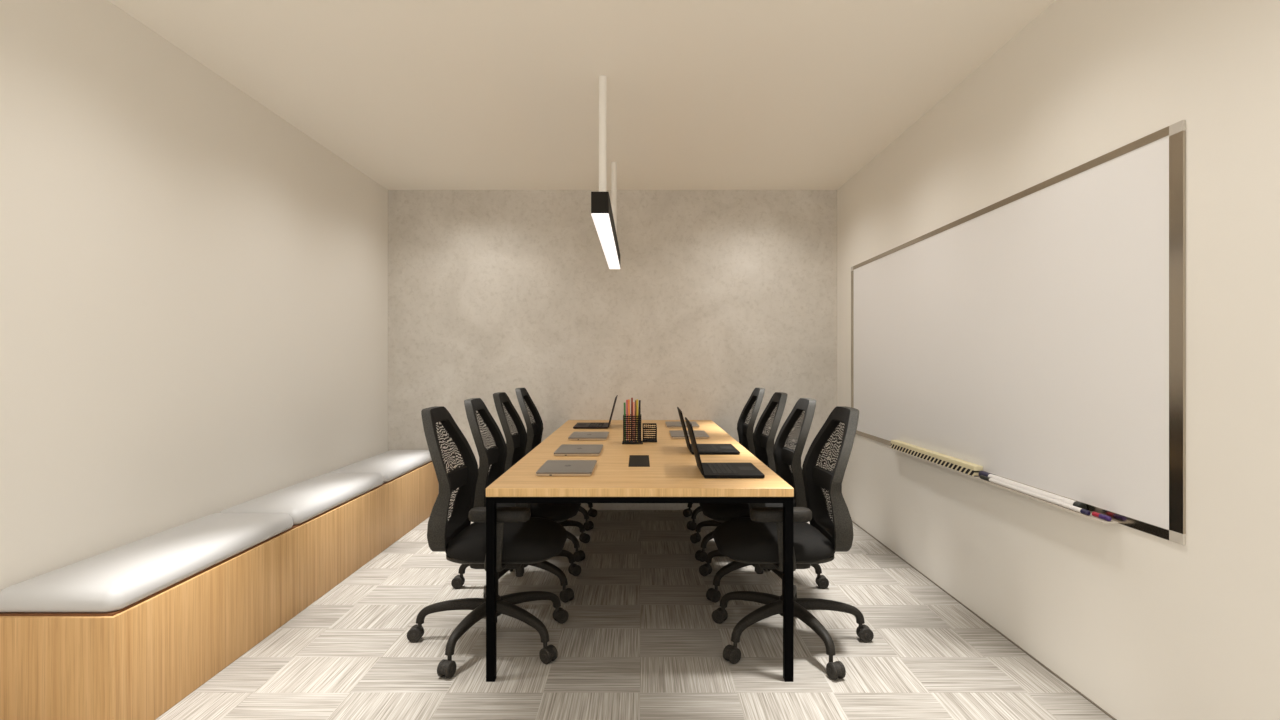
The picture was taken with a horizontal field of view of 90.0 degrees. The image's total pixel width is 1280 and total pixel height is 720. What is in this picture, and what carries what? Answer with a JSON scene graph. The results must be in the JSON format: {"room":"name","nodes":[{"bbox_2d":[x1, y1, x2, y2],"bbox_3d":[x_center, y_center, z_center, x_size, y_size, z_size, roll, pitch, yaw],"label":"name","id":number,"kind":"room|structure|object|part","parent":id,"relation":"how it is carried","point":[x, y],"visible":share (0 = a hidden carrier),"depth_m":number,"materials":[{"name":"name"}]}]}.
{"room":"meeting room","nodes":[
{"label":"meeting room","id":0,"kind":"room"},
{"bbox_2d":[0,0,387,590],"bbox_3d":[-2.150,-0.091,2.015,0.100,2.665,6.630,0,0,0],"label":"wall","id":1,"kind":"structure","parent":0,"point":[194,285],"depth_m":2.77,"materials":[{"name":"white paint"}]},
{"bbox_2d":[108,0,1055,189],"bbox_3d":[-0.229,-1.474,2.015,3.942,0.100,6.830,0,0,0],"label":"ceiling","id":2,"kind":"structure","parent":0,"point":[410,94],"depth_m":3.23,"materials":[{"name":"white paint"}]},
{"bbox_2d":[591,75,619,268],"bbox_3d":[-0.187,-1.054,3.875,0.082,0.740,1.790,0,0,0],"label":"pendant lamp","id":3,"kind":"object","parent":2,"relation":"hanging from","point":[603,211],"visible":1,"depth_m":3.20,"materials":[{"name":"black"}]},
{"bbox_3d":[-0.187,-1.107,3.210,0.038,0.635,0.038,0,0,0],"label":"suspension rod","id":4,"kind":"part","parent":3,"relation":"part of","materials":[{"name":"white metal"}]},
{"bbox_2d":[591,213,619,268],"bbox_3d":[-0.187,-0.687,3.875,0.081,0.006,1.786,0,0,0],"label":"diffuser","id":5,"kind":"object","parent":3,"relation":"attached to","point":[602,221],"depth_m":3.54,"materials":[{"name":"white plastic"}]},
{"bbox_3d":[-0.187,-1.107,4.595,0.038,0.635,0.038,0,0,0],"label":"suspension rod","id":6,"kind":"part","parent":3,"relation":"part of","materials":[{"name":"white metal"}]},
{"bbox_2d":[388,190,836,509],"bbox_3d":[-0.229,-0.091,5.380,3.942,2.665,0.100,0,0,0],"label":"wall","id":7,"kind":"structure","parent":0,"point":[715,297],"depth_m":5.33,"materials":[{"name":"paint"}]},
{"bbox_2d":[155,510,1112,719],"bbox_3d":[-0.229,1.291,2.015,3.942,0.100,6.830,0,0,0],"label":"floor","id":8,"kind":"structure","parent":0,"point":[640,639],"depth_m":2.76,"materials":[{"name":"carpet"}]},
{"bbox_2d":[0,461,438,719],"bbox_3d":[-1.887,1.026,3.683,0.422,0.431,3.290,0,0,0],"label":"storage bench","id":9,"kind":"object","parent":8,"relation":"on","point":[138,660],"visible":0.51,"depth_m":2.38,"materials":[{"name":"brown wood"}]},
{"bbox_2d":[0,513,292,611],"bbox_3d":[-1.889,0.768,2.590,0.419,0.083,1.084,0,0,0],"label":"seat cushion","id":10,"kind":"object","parent":9,"relation":"on","point":[115,579],"visible":1,"depth_m":2.30,"materials":[{"name":"grey fabric"}]},
{"bbox_3d":[-1.893,0.814,3.689,0.410,0.007,3.278,0,0,0],"label":"bench lid","id":11,"kind":"part","parent":9,"relation":"part of","materials":[{"name":"white fabric"}]},
{"bbox_2d":[220,473,383,524],"bbox_3d":[-1.889,0.768,3.683,0.419,0.083,1.091,0,0,0],"label":"seat cushion","id":12,"kind":"object","parent":9,"relation":"on","point":[305,500],"visible":0.85,"depth_m":3.51,"materials":[{"name":"grey fabric"}]},
{"bbox_2d":[329,450,431,482],"bbox_3d":[-1.889,0.768,4.780,0.419,0.083,1.090,0,0,0],"label":"seat cushion","id":13,"kind":"object","parent":9,"relation":"on","point":[391,464],"visible":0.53,"depth_m":4.60,"materials":[{"name":"grey fabric"}]},
{"bbox_2d":[407,406,568,677],"bbox_3d":[-0.680,0.724,2.822,0.696,1.034,0.686,0,0,0],"label":"office chair","id":14,"kind":"object","parent":8,"relation":"on","point":[522,538],"visible":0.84,"depth_m":2.71,"materials":[{"name":"black fabric"}]},
{"bbox_3d":[-0.857,0.508,2.841,0.170,0.603,0.460,0,0,0],"label":"backrest frame","id":15,"kind":"part","parent":14,"relation":"part of","materials":[{"name":"black plastic"}]},
{"bbox_3d":[-0.836,1.109,2.841,0.316,0.109,0.052,0,0,0],"label":"leg","id":16,"kind":"part","parent":14,"relation":"part of","materials":[{"name":"plastic"}]},
{"bbox_3d":[-0.872,0.505,2.841,0.097,0.480,0.391,0,0,0],"label":"backrest","id":17,"kind":"part","parent":14,"relation":"part of","materials":[{"name":"black fabric"}]},
{"bbox_3d":[-0.710,1.109,2.668,0.052,0.109,0.316,0,0,18],"label":"leg","id":18,"kind":"part","parent":14,"relation":"part of","materials":[{"name":"plastic"}]},
{"bbox_3d":[-0.710,1.109,3.014,0.052,0.109,0.316,0,0,-18],"label":"leg","id":19,"kind":"part","parent":14,"relation":"part of","materials":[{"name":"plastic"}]},
{"bbox_3d":[-0.589,0.748,2.626,0.091,0.227,0.149,0,0,0],"label":"armrest post","id":20,"kind":"part","parent":14,"relation":"part of","materials":[{"name":"grey plastic"}]},
{"bbox_3d":[-0.562,0.616,2.566,0.247,0.051,0.084,0,0,0],"label":"armrest","id":21,"kind":"part","parent":14,"relation":"part of","materials":[{"name":"plastic"}]},
{"bbox_3d":[-0.582,0.780,2.841,0.500,0.090,0.490,0,0,0],"label":"seat","id":22,"kind":"part","parent":14,"relation":"part of","materials":[{"name":"black fabric"}]},
{"bbox_3d":[-0.529,0.918,2.811,0.034,0.054,0.034,0,0,0],"label":"tension knob","id":23,"kind":"part","parent":14,"relation":"part of","materials":[{"name":"plastic"}]},
{"bbox_3d":[-0.589,0.748,3.056,0.091,0.227,0.149,0,0,0],"label":"armrest post","id":24,"kind":"part","parent":14,"relation":"part of","materials":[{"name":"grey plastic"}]},
{"bbox_3d":[-0.507,1.109,2.734,0.316,0.109,0.052,0,0,36],"label":"leg","id":25,"kind":"part","parent":14,"relation":"part of","materials":[{"name":"plastic"}]},
{"bbox_3d":[-0.507,1.109,2.948,0.316,0.109,0.052,0,0,-36],"label":"leg","id":26,"kind":"part","parent":14,"relation":"part of","materials":[{"name":"plastic"}]},
{"bbox_2d":[451,398,580,602],"bbox_3d":[-0.680,0.724,3.505,0.696,1.034,0.650,0,0,0],"label":"office chair","id":27,"kind":"object","parent":8,"relation":"on","point":[496,456],"visible":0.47,"depth_m":3.37,"materials":[{"name":"plastic"}]},
{"bbox_3d":[-0.836,1.109,3.506,0.316,0.109,0.052,0,0,0],"label":"leg","id":28,"kind":"part","parent":27,"relation":"part of","materials":[{"name":"plastic"}]},
{"bbox_3d":[-0.857,0.508,3.506,0.170,0.603,0.460,0,0,0],"label":"backrest frame","id":29,"kind":"part","parent":27,"relation":"part of","materials":[{"name":"black plastic"}]},
{"bbox_3d":[-0.872,0.505,3.506,0.097,0.480,0.391,0,0,0],"label":"backrest","id":30,"kind":"part","parent":27,"relation":"part of","materials":[{"name":"black"}]},
{"bbox_3d":[-0.710,1.109,3.333,0.052,0.109,0.316,0,0,18],"label":"leg","id":31,"kind":"part","parent":27,"relation":"part of","materials":[{"name":"plastic"}]},
{"bbox_3d":[-0.582,0.780,3.506,0.500,0.090,0.490,0,0,0],"label":"seat","id":32,"kind":"part","parent":27,"relation":"part of","materials":[{"name":"black fabric"}]},
{"bbox_3d":[-0.507,1.109,3.399,0.316,0.109,0.052,0,0,36],"label":"leg","id":33,"kind":"part","parent":27,"relation":"part of","materials":[{"name":"plastic"}]},
{"bbox_3d":[-0.507,1.109,3.613,0.316,0.109,0.052,0,0,-36],"label":"leg","id":34,"kind":"part","parent":27,"relation":"part of","materials":[{"name":"plastic"}]},
{"bbox_2d":[493,392,589,561],"bbox_3d":[-0.680,0.724,4.169,0.696,1.034,0.650,0,0,0],"label":"office chair","id":35,"kind":"object","parent":8,"relation":"on","point":[516,443],"visible":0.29,"depth_m":4.25,"materials":[{"name":"plastic"}]},
{"bbox_3d":[-0.857,0.508,4.170,0.170,0.603,0.460,0,0,0],"label":"backrest frame","id":36,"kind":"part","parent":35,"relation":"part of","materials":[{"name":"black plastic"}]},
{"bbox_3d":[-0.872,0.505,4.170,0.097,0.480,0.391,0,0,0],"label":"backrest","id":37,"kind":"part","parent":35,"relation":"part of","materials":[{"name":"black"}]},
{"bbox_3d":[-0.507,1.109,4.277,0.316,0.109,0.052,0,0,-36],"label":"leg","id":38,"kind":"part","parent":35,"relation":"part of","materials":[{"name":"plastic"}]},
{"bbox_3d":[-0.507,1.109,4.063,0.316,0.109,0.052,0,0,36],"label":"leg","id":39,"kind":"part","parent":35,"relation":"part of","materials":[{"name":"plastic"}]},
{"bbox_2d":[515,388,596,530],"bbox_3d":[-0.680,0.724,4.899,0.696,1.034,0.650,0,0,0],"label":"office chair","id":40,"kind":"object","parent":8,"relation":"on","point":[534,429],"visible":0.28,"depth_m":4.94,"materials":[{"name":"plastic"}]},
{"bbox_3d":[-0.857,0.508,4.900,0.170,0.603,0.460,0,0,0],"label":"backrest frame","id":41,"kind":"part","parent":40,"relation":"part of","materials":[{"name":"black plastic"}]},
{"bbox_3d":[-0.872,0.505,4.900,0.097,0.480,0.391,0,0,0],"label":"backrest","id":42,"kind":"part","parent":40,"relation":"part of","materials":[{"name":"black"}]},
{"bbox_3d":[-0.507,1.109,4.793,0.316,0.109,0.052,0,0,36],"label":"leg","id":43,"kind":"part","parent":40,"relation":"part of","materials":[{"name":"plastic"}]},
{"bbox_2d":[486,420,793,681],"bbox_3d":[-0.001,0.866,3.900,1.192,0.750,2.851,0,0,0],"label":"conference table","id":44,"kind":"object","parent":8,"relation":"on","point":[665,470],"visible":0.81,"depth_m":2.56,"materials":[{"name":"brown wood"}]},
{"bbox_3d":[-0.579,0.883,2.492,0.034,0.715,0.034,0,0,0],"label":"leg","id":45,"kind":"part","parent":44,"relation":"part of","materials":[{"name":"black metal"}]},
{"bbox_2d":[536,460,596,475],"bbox_3d":[-0.325,0.482,2.890,0.238,0.018,0.340,0,0,0],"label":"closed laptop","id":46,"kind":"object","parent":44,"relation":"on","point":[550,467],"visible":1,"depth_m":2.82,"materials":[{"name":"silver metal"}]},
{"bbox_2d":[554,444,602,455],"bbox_3d":[-0.327,0.482,3.465,0.238,0.018,0.340,0,0,0],"label":"closed laptop","id":47,"kind":"object","parent":44,"relation":"on","point":[564,449],"visible":1,"depth_m":3.38,"materials":[{"name":"silver metal"}]},
{"bbox_2d":[568,432,608,439],"bbox_3d":[-0.326,0.482,4.120,0.238,0.018,0.340,0,0,0],"label":"closed laptop","id":48,"kind":"object","parent":44,"relation":"on","point":[575,435],"visible":1,"depth_m":4.01,"materials":[{"name":"silver metal"}]},
{"bbox_2d":[573,395,617,428],"bbox_3d":[-0.329,0.377,4.790,0.313,0.228,0.330,0,0,0],"label":"open laptop","id":49,"kind":"object","parent":44,"relation":"on","point":[578,425],"visible":1,"depth_m":4.65,"materials":[{"name":"black"}]},
{"bbox_3d":[-0.203,0.371,4.790,0.062,0.217,0.330,0,0,0],"label":"laptop lid","id":50,"kind":"part","parent":49,"relation":"part of","materials":[{"name":"black"}]},
{"bbox_3d":[-0.004,0.491,3.152,0.082,0.001,0.335,0,0,0],"label":"hatch lid","id":51,"kind":"part","parent":44,"relation":"part of","materials":[{"name":"black plastic"}]},
{"bbox_2d":[622,414,656,443],"bbox_3d":[-0.001,0.407,3.884,0.210,0.168,0.232,0,0,0],"label":"desk organizer","id":52,"kind":"object","parent":44,"relation":"on","point":[629,418],"visible":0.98,"depth_m":3.77,"materials":[{"name":"black metal"}]},
{"bbox_2d":[624,402,625,441],"bbox_3d":[-0.090,0.365,3.813,0.011,0.235,0.018,0,0,-34],"label":"pen","id":53,"kind":"object","parent":52,"relation":"in","point":[624,402],"visible":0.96,"depth_m":3.81,"materials":[{"name":"green plastic"}]},
{"bbox_2d":[626,400,627,439],"bbox_3d":[-0.077,0.357,3.843,0.013,0.250,0.017,0,0,0],"label":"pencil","id":54,"kind":"object","parent":52,"relation":"in","point":[626,400],"visible":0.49,"depth_m":3.84,"materials":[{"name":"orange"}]},
{"bbox_2d":[628,399,629,441],"bbox_3d":[-0.064,0.355,3.803,0.011,0.254,0.018,0,0,-34],"label":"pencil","id":55,"kind":"object","parent":52,"relation":"in","point":[628,399],"visible":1,"depth_m":3.80,"materials":[{"name":"orange"}]},
{"bbox_2d":[631,398,632,439],"bbox_3d":[-0.049,0.351,3.853,0.013,0.262,0.017,0,0,0],"label":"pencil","id":56,"kind":"object","parent":52,"relation":"in","point":[631,398],"visible":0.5,"depth_m":3.85,"materials":[{"name":"brown"}]},
{"bbox_2d":[623,414,641,442],"bbox_3d":[-0.046,0.404,3.825,0.110,0.162,0.106,0,0,0],"label":"pen cup","id":57,"kind":"object","parent":52,"relation":"on","point":[627,441],"depth_m":3.77,"materials":[{"name":"black metal"}]},
{"bbox_2d":[633,402,634,441],"bbox_3d":[-0.037,0.363,3.808,0.011,0.238,0.017,0,0,0],"label":"pen","id":58,"kind":"object","parent":52,"relation":"in","point":[633,402],"visible":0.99,"depth_m":3.80,"materials":[{"name":"brown plastic"}]},
{"bbox_2d":[635,400,636,439],"bbox_3d":[-0.026,0.359,3.843,0.011,0.246,0.018,0,0,34],"label":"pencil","id":59,"kind":"object","parent":52,"relation":"in","point":[635,400],"visible":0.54,"depth_m":3.84,"materials":[{"name":"brown"}]},
{"bbox_2d":[636,399,637,441],"bbox_3d":[-0.015,0.355,3.818,0.013,0.254,0.017,0,0,0],"label":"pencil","id":60,"kind":"object","parent":52,"relation":"in","point":[636,399],"visible":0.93,"depth_m":3.81,"materials":[{"name":"yellow"}]},
{"bbox_2d":[637,400,640,441],"bbox_3d":[-0.006,0.357,3.803,0.022,0.250,0.011,0,0,-31],"label":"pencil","id":61,"kind":"object","parent":52,"relation":"in","point":[639,400],"visible":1,"depth_m":3.80,"materials":[{"name":"black"}]},
{"bbox_3d":[-0.001,0.538,2.492,1.122,0.024,0.034,0,0,0],"label":"rail","id":62,"kind":"part","parent":44,"relation":"part of","materials":[{"name":"black"}]},
{"bbox_2d":[665,421,698,427],"bbox_3d":[0.316,0.482,4.840,0.238,0.018,0.340,0,0,0],"label":"closed laptop","id":63,"kind":"object","parent":44,"relation":"on","point":[670,424],"visible":0.76,"depth_m":4.77,"materials":[{"name":"silver metal"}]},
{"bbox_2d":[669,430,708,438],"bbox_3d":[0.318,0.482,4.190,0.238,0.018,0.340,0,0,0],"label":"closed laptop","id":64,"kind":"object","parent":44,"relation":"on","point":[675,434],"visible":0.74,"depth_m":4.12,"materials":[{"name":"silver metal"}]},
{"bbox_2d":[677,407,739,454],"bbox_3d":[0.369,0.377,3.515,0.313,0.228,0.330,0,0,0],"label":"open laptop","id":65,"kind":"object","parent":44,"relation":"on","point":[704,449],"visible":0.93,"depth_m":3.43,"materials":[{"name":"black"}]},
{"bbox_3d":[0.243,0.371,3.515,0.062,0.217,0.330,0,0,0],"label":"laptop lid","id":66,"kind":"part","parent":65,"relation":"part of","materials":[{"name":"black"}]},
{"bbox_2d":[685,417,764,477],"bbox_3d":[0.366,0.377,2.835,0.313,0.228,0.330,0,0,0],"label":"open laptop","id":67,"kind":"object","parent":44,"relation":"on","point":[708,470],"visible":1,"depth_m":2.76,"materials":[{"name":"black"}]},
{"bbox_3d":[0.240,0.371,2.835,0.062,0.217,0.330,0,0,0],"label":"laptop lid","id":68,"kind":"part","parent":67,"relation":"part of","materials":[{"name":"black"}]},
{"bbox_3d":[0.577,0.883,2.492,0.034,0.715,0.034,0,0,0],"label":"leg","id":69,"kind":"part","parent":44,"relation":"part of","materials":[{"name":"black metal"}]},
{"bbox_2d":[683,388,764,530],"bbox_3d":[0.682,0.724,4.901,0.696,1.034,0.650,0,0,0],"label":"office chair","id":70,"kind":"object","parent":8,"relation":"on","point":[745,431],"visible":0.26,"depth_m":4.92,"materials":[{"name":"plastic"}]},
{"bbox_3d":[0.509,1.109,4.793,0.316,0.109,0.052,0,0,-36],"label":"leg","id":71,"kind":"part","parent":70,"relation":"part of","materials":[{"name":"plastic"}]},
{"bbox_3d":[0.874,0.505,4.900,0.097,0.480,0.391,0,0,0],"label":"backrest","id":72,"kind":"part","parent":70,"relation":"part of","materials":[{"name":"black"}]},
{"bbox_3d":[0.859,0.508,4.900,0.170,0.603,0.460,0,0,0],"label":"backrest frame","id":73,"kind":"part","parent":70,"relation":"part of","materials":[{"name":"black plastic"}]},
{"bbox_2d":[690,392,787,561],"bbox_3d":[0.682,0.724,4.171,0.696,1.034,0.650,0,0,0],"label":"office chair","id":74,"kind":"object","parent":8,"relation":"on","point":[763,444],"visible":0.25,"depth_m":4.25,"materials":[{"name":"plastic"}]},
{"bbox_3d":[0.509,1.109,4.063,0.316,0.109,0.052,0,0,-36],"label":"leg","id":75,"kind":"part","parent":74,"relation":"part of","materials":[{"name":"plastic"}]},
{"bbox_3d":[0.509,1.109,4.277,0.316,0.109,0.052,0,0,36],"label":"leg","id":76,"kind":"part","parent":74,"relation":"part of","materials":[{"name":"plastic"}]},
{"bbox_3d":[0.874,0.505,4.170,0.097,0.480,0.391,0,0,0],"label":"backrest","id":77,"kind":"part","parent":74,"relation":"part of","materials":[{"name":"black fabric"}]},
{"bbox_3d":[0.859,0.508,4.170,0.170,0.603,0.460,0,0,0],"label":"backrest frame","id":78,"kind":"part","parent":74,"relation":"part of","materials":[{"name":"black plastic"}]},
{"bbox_2d":[699,398,828,602],"bbox_3d":[0.682,0.724,3.507,0.696,1.034,0.650,0,0,0],"label":"office chair","id":79,"kind":"object","parent":8,"relation":"on","point":[784,457],"visible":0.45,"depth_m":3.37,"materials":[{"name":"plastic"}]},
{"bbox_3d":[0.509,1.109,3.613,0.316,0.109,0.052,0,0,36],"label":"leg","id":80,"kind":"part","parent":79,"relation":"part of","materials":[{"name":"plastic"}]},
{"bbox_3d":[0.509,1.109,3.399,0.316,0.109,0.052,0,0,-36],"label":"leg","id":81,"kind":"part","parent":79,"relation":"part of","materials":[{"name":"plastic"}]},
{"bbox_3d":[0.584,0.780,3.506,0.500,0.090,0.490,0,0,0],"label":"seat","id":82,"kind":"part","parent":79,"relation":"part of","materials":[{"name":"black fabric"}]},
{"bbox_3d":[0.712,1.109,3.333,0.052,0.109,0.316,0,0,-18],"label":"leg","id":83,"kind":"part","parent":79,"relation":"part of","materials":[{"name":"plastic"}]},
{"bbox_3d":[0.874,0.505,3.506,0.097,0.480,0.391,0,0,0],"label":"backrest","id":84,"kind":"part","parent":79,"relation":"part of","materials":[{"name":"black"}]},
{"bbox_3d":[0.859,0.508,3.506,0.170,0.603,0.460,0,0,0],"label":"backrest frame","id":85,"kind":"part","parent":79,"relation":"part of","materials":[{"name":"black plastic"}]},
{"bbox_3d":[0.838,1.109,3.506,0.316,0.109,0.052,0,0,0],"label":"leg","id":86,"kind":"part","parent":79,"relation":"part of","materials":[{"name":"plastic"}]},
{"bbox_2d":[712,406,873,679],"bbox_3d":[0.682,0.724,2.816,0.696,1.034,0.701,0,0,0],"label":"office chair","id":87,"kind":"object","parent":8,"relation":"on","point":[757,539],"visible":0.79,"depth_m":2.71,"materials":[{"name":"plastic"}]},
{"bbox_3d":[0.509,1.109,2.948,0.316,0.109,0.052,0,0,36],"label":"leg","id":88,"kind":"part","parent":87,"relation":"part of","materials":[{"name":"plastic"}]},
{"bbox_3d":[0.509,1.109,2.734,0.316,0.109,0.052,0,0,-36],"label":"leg","id":89,"kind":"part","parent":87,"relation":"part of","materials":[{"name":"plastic"}]},
{"bbox_3d":[0.531,0.918,2.871,0.034,0.054,0.034,0,0,0],"label":"tension knob","id":90,"kind":"part","parent":87,"relation":"part of","materials":[{"name":"plastic"}]},
{"bbox_3d":[0.591,0.748,3.056,0.091,0.227,0.149,0,0,0],"label":"armrest post","id":91,"kind":"part","parent":87,"relation":"part of","materials":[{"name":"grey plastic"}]},
{"bbox_3d":[0.584,0.780,2.841,0.500,0.090,0.490,0,0,0],"label":"seat","id":92,"kind":"part","parent":87,"relation":"part of","materials":[{"name":"black fabric"}]},
{"bbox_3d":[0.565,0.616,2.566,0.247,0.051,0.084,0,0,0],"label":"armrest","id":93,"kind":"part","parent":87,"relation":"part of","materials":[{"name":"plastic"}]},
{"bbox_3d":[0.591,0.748,2.626,0.091,0.227,0.149,0,0,0],"label":"armrest post","id":94,"kind":"part","parent":87,"relation":"part of","materials":[{"name":"grey plastic"}]},
{"bbox_3d":[0.712,1.109,3.014,0.052,0.109,0.316,0,0,18],"label":"leg","id":95,"kind":"part","parent":87,"relation":"part of","materials":[{"name":"plastic"}]},
{"bbox_3d":[0.712,1.109,2.668,0.052,0.109,0.316,0,0,-18],"label":"leg","id":96,"kind":"part","parent":87,"relation":"part of","materials":[{"name":"plastic"}]},
{"bbox_3d":[0.874,0.505,2.841,0.097,0.480,0.391,0,0,0],"label":"backrest","id":97,"kind":"part","parent":87,"relation":"part of","materials":[{"name":"black fabric"}]},
{"bbox_3d":[0.838,1.109,2.841,0.316,0.109,0.052,0,0,0],"label":"leg","id":98,"kind":"part","parent":87,"relation":"part of","materials":[{"name":"plastic"}]},
{"bbox_3d":[0.859,0.508,2.841,0.170,0.603,0.460,0,0,0],"label":"backrest frame","id":99,"kind":"part","parent":87,"relation":"part of","materials":[{"name":"black plastic"}]},
{"bbox_2d":[837,0,1279,719],"bbox_3d":[1.692,-0.091,2.015,0.100,2.665,6.630,0,0,0],"label":"wall","id":100,"kind":"structure","parent":0,"point":[1143,625],"depth_m":2.11,"materials":[{"name":"white paint"}]},
{"bbox_2d":[852,521,1116,719],"bbox_3d":[1.639,1.238,2.015,0.005,0.006,6.630,0,0,0],"label":"trim","id":101,"kind":"structure","parent":100,"relation":"attached to","point":[995,629],"depth_m":2.85,"materials":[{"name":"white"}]},
{"bbox_2d":[851,120,1185,544],"bbox_3d":[1.611,-0.086,3.440,0.060,1.280,3.030,0,0,0],"label":"whiteboard","id":102,"kind":"object","parent":100,"relation":"attached to","point":[1035,337],"visible":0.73,"depth_m":2.53,"materials":[{"name":"white ceramic"}]},
{"bbox_3d":[1.637,-0.086,4.929,0.008,1.214,0.051,0,0,0],"label":"frame rail","id":103,"kind":"part","parent":102,"relation":"part of","materials":[{"name":"silver metal"}]},
{"bbox_2d":[891,440,982,475],"bbox_3d":[1.610,0.524,3.550,0.042,0.050,1.020,0,0,0],"label":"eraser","id":104,"kind":"object","parent":102,"relation":"on","point":[969,468],"visible":0.99,"depth_m":3.41,"materials":[{"name":"beige"}]},
{"bbox_2d":[887,447,1117,522],"bbox_3d":[1.607,0.551,3.143,0.052,0.006,1.915,0,0,0],"label":"tray","id":105,"kind":"object","parent":102,"relation":"on","point":[1114,518],"depth_m":2.43,"materials":[{"name":"silver metal"}]},
{"bbox_3d":[1.637,-0.713,3.440,0.008,0.027,2.928,0,0,0],"label":"frame rail","id":106,"kind":"part","parent":102,"relation":"part of","materials":[{"name":"silver metal"}]},
{"bbox_3d":[1.637,0.538,3.440,0.008,0.031,2.928,0,0,0],"label":"frame rail","id":107,"kind":"part","parent":102,"relation":"part of","materials":[{"name":"silver metal"}]},
{"bbox_2d":[979,471,1085,508],"bbox_3d":[1.617,0.534,2.683,0.031,0.031,0.694,0,0,0],"label":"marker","id":108,"kind":"object","parent":102,"relation":"on","point":[1023,486],"visible":0.68,"depth_m":2.59,"materials":[{"name":"white plastic"}]},
{"bbox_2d":[980,475,1090,515],"bbox_3d":[1.593,0.540,2.631,0.018,0.018,0.718,0,0,0],"label":"marker","id":109,"kind":"object","parent":102,"relation":"on","point":[1083,511],"visible":1,"depth_m":2.55,"materials":[{"name":"white plastic"}]},
{"bbox_2d":[1092,511,1111,520],"bbox_3d":[1.608,0.541,2.229,0.017,0.017,0.078,0,0,0],"label":"marker","id":110,"kind":"object","parent":102,"relation":"on","point":[1102,516],"visible":1,"depth_m":2.22,"materials":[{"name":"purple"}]},
{"bbox_3d":[1.637,-0.710,1.950,0.009,0.033,0.051,0,0,0],"label":"frame corner","id":111,"kind":"part","parent":102,"relation":"part of","materials":[{"name":"beige plastic"}]},
{"bbox_3d":[1.637,0.537,1.950,0.009,0.033,0.051,0,0,0],"label":"frame corner","id":112,"kind":"part","parent":102,"relation":"part of","materials":[{"name":"beige plastic"}]},
{"bbox_3d":[1.637,-0.086,1.950,0.008,1.214,0.051,0,0,0],"label":"frame rail","id":113,"kind":"part","parent":102,"relation":"part of","materials":[{"name":"silver metal"}]}
]}

